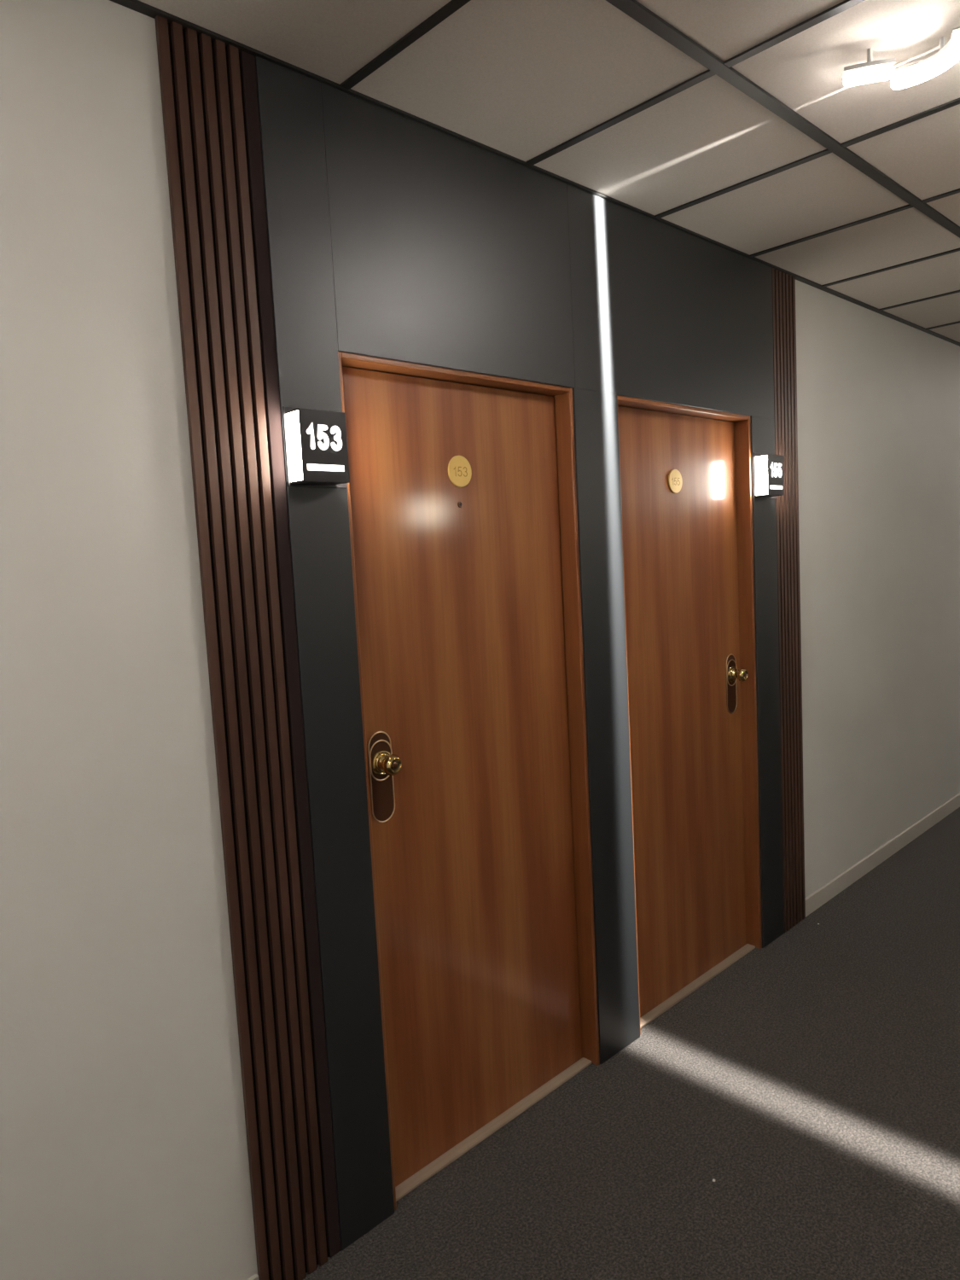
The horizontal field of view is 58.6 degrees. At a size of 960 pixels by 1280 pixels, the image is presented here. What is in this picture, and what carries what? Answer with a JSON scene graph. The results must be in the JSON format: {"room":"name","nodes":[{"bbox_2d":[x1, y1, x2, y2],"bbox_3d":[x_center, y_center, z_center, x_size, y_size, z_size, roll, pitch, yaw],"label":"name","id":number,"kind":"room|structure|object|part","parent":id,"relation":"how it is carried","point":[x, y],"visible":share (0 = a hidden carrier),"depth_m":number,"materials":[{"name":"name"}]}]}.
{"room":"hotel corridor","nodes":[
{"label":"hotel corridor","id":0,"kind":"room"},
{"bbox_2d":[0,0,959,1279],"bbox_3d":[1.271,-0.134,3.590,11.200,2.660,0.125,-8,7,-44],"label":"wall","id":1,"kind":"structure","parent":0,"point":[124,1154],"depth_m":1.64,"materials":[{"name":"white paint"}]},
{"bbox_2d":[154,14,340,1279],"bbox_3d":[-0.472,0.127,1.817,0.207,2.652,0.016,-8,7,-44],"label":"panel","id":2,"kind":"object","parent":1,"relation":"attached to","point":[208,88],"visible":1,"depth_m":1.80,"materials":[{"name":"brown wood"}]},
{"bbox_2d":[246,1274,258,1279],"bbox_3d":[-1.557,1.573,0.836,2.995,0.076,0.012,-8,7,-44],"label":"baseboard","id":3,"kind":"structure","parent":1,"relation":"attached to","point":[255,1277],"depth_m":1.86,"materials":[{"name":"paint"}]},
{"bbox_2d":[255,56,394,1250],"bbox_3d":[-0.341,0.108,1.944,0.157,2.652,0.015,-8,7,-44],"label":"panel","id":4,"kind":"object","parent":1,"relation":"attached to","point":[290,109],"visible":1,"depth_m":1.93,"materials":[{"name":"grey laminate"}]},
{"bbox_2d":[282,406,349,488],"bbox_3d":[-0.344,-0.422,1.865,0.150,0.170,0.060,-8,7,-44],"label":"number sign","id":5,"kind":"object","parent":4,"relation":"attached to","point":[316,440],"visible":1,"depth_m":1.83,"materials":[{"name":"black plastic"}]},
{"bbox_3d":[-0.357,-0.491,1.851,0.116,0.004,0.050,-8,7,-44],"label":"casing","id":6,"kind":"part","parent":5,"relation":"part of","materials":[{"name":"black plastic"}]},
{"bbox_2d":[285,410,302,482],"bbox_3d":[-0.392,-0.412,1.820,0.005,0.144,0.050,-8,7,-44],"label":"diffuser","id":7,"kind":"object","parent":5,"relation":"attached to","point":[293,418],"depth_m":1.82,"materials":[{"name":"white plastic"}]},
{"bbox_3d":[-0.349,-0.344,1.865,0.116,0.004,0.050,-8,7,-44],"label":"casing","id":8,"kind":"part","parent":5,"relation":"part of","materials":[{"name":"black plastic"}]},
{"bbox_2d":[320,82,575,388],"bbox_3d":[-0.040,-0.977,2.187,0.830,0.572,0.015,-8,7,-44],"label":"panel","id":9,"kind":"object","parent":1,"relation":"attached to","point":[449,252],"visible":1,"depth_m":2.12,"materials":[{"name":"grey laminate"}]},
{"bbox_2d":[337,351,599,1210],"bbox_3d":[-0.007,0.338,2.343,0.833,2.087,0.114,-8,7,-44],"label":"door","id":10,"kind":"structure","parent":1,"relation":"in","point":[462,491],"depth_m":2.33,"materials":[{"name":"brown wood"}]},
{"bbox_3d":[-0.245,0.297,2.115,0.066,0.099,0.002,-8,7,-44],"label":"lock plate","id":11,"kind":"part","parent":10,"relation":"part of","materials":[{"name":"gold metal"}]},
{"bbox_2d":[572,387,639,1064],"bbox_3d":[0.397,0.289,2.665,0.208,2.081,0.015,-8,7,-44],"label":"panel","id":12,"kind":"object","parent":1,"relation":"attached to","point":[596,425],"visible":1,"depth_m":2.65,"materials":[{"name":"grey laminate"}]},
{"bbox_2d":[566,183,774,418],"bbox_3d":[0.693,-1.082,2.892,1.213,0.572,0.015,-8,7,-44],"label":"panel","id":13,"kind":"object","parent":1,"relation":"attached to","point":[663,312],"visible":1,"depth_m":2.80,"materials":[{"name":"grey laminate"}]},
{"bbox_2d":[616,395,762,1034],"bbox_3d":[0.737,0.232,3.058,0.839,2.087,0.114,-8,7,-44],"label":"door","id":14,"kind":"structure","parent":1,"relation":"in","point":[685,471],"depth_m":3.08,"materials":[{"name":"brown wood"}]},
{"bbox_3d":[0.964,0.125,3.277,0.066,0.099,0.002,-8,7,-44],"label":"lock plate","id":15,"kind":"part","parent":14,"relation":"part of","materials":[{"name":"gold metal"}]},
{"bbox_2d":[750,415,784,948],"bbox_3d":[1.132,0.184,3.372,0.179,2.081,0.015,-8,7,-44],"label":"panel","id":16,"kind":"object","parent":1,"relation":"attached to","point":[765,544],"visible":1,"depth_m":3.37,"materials":[{"name":"grey laminate"}]},
{"bbox_2d":[753,452,783,498],"bbox_3d":[1.117,-0.630,3.269,0.172,0.170,0.060,-8,7,-44],"label":"number sign","id":17,"kind":"object","parent":16,"relation":"attached to","point":[768,468],"visible":1,"depth_m":3.22,"materials":[{"name":"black plastic"}]},
{"bbox_2d":[755,455,767,494],"bbox_3d":[1.060,-0.619,3.217,0.005,0.144,0.050,-8,7,-44],"label":"diffuser","id":18,"kind":"object","parent":17,"relation":"attached to","point":[761,462],"depth_m":3.21,"materials":[{"name":"white plastic"}]},
{"bbox_3d":[1.103,-0.551,3.261,0.116,0.004,0.050,-8,7,-44],"label":"casing","id":19,"kind":"part","parent":17,"relation":"part of","materials":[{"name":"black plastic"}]},
{"bbox_3d":[1.119,-0.624,3.235,0.118,0.152,0.004,-8,7,-44],"label":"plate","id":20,"kind":"part","parent":17,"relation":"part of","materials":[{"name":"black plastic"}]},
{"bbox_2d":[771,267,805,933],"bbox_3d":[1.250,-0.119,3.473,0.190,2.652,0.016,-8,7,-44],"label":"panel","id":21,"kind":"object","parent":1,"relation":"attached to","point":[783,284],"visible":1,"depth_m":3.46,"materials":[{"name":"brown wood"}]},
{"bbox_2d":[805,792,959,917],"bbox_3d":[3.392,0.867,5.592,5.600,0.076,0.012,-8,7,-44],"label":"baseboard","id":22,"kind":"structure","parent":1,"relation":"attached to","point":[834,887],"depth_m":4.20,"materials":[{"name":"paint"}]},
{"bbox_2d":[109,0,959,346],"bbox_3d":[1.919,-1.445,2.722,11.200,0.057,2.190,-8,7,-44],"label":"ceiling","id":23,"kind":"structure","parent":0,"point":[734,125],"depth_m":2.04,"materials":[{"name":"tile"}]},
{"bbox_2d":[842,26,959,89],"bbox_3d":[1.180,-1.259,1.742,0.728,0.067,0.436,-4,5,-8],"label":"ceiling lamp","id":24,"kind":"object","parent":23,"relation":"attached to","point":[948,55],"visible":1,"depth_m":1.86,"materials":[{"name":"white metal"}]},
{"bbox_3d":[0.850,-1.270,1.865,0.010,0.034,0.010,-8,7,-44],"label":"stem","id":25,"kind":"part","parent":24,"relation":"part of","materials":[{"name":"white metal"}]},
{"bbox_3d":[0.993,-1.274,1.836,0.010,0.034,0.010,-8,7,-44],"label":"stem","id":26,"kind":"part","parent":24,"relation":"part of","materials":[{"name":"white metal"}]},
{"bbox_2d":[302,807,959,1279],"bbox_3d":[2.058,1.246,2.975,11.200,0.050,2.190,-8,7,-44],"label":"floor","id":27,"kind":"structure","parent":0,"point":[815,1078],"depth_m":2.31,"materials":[{"name":"grey carpet"}]}
]}

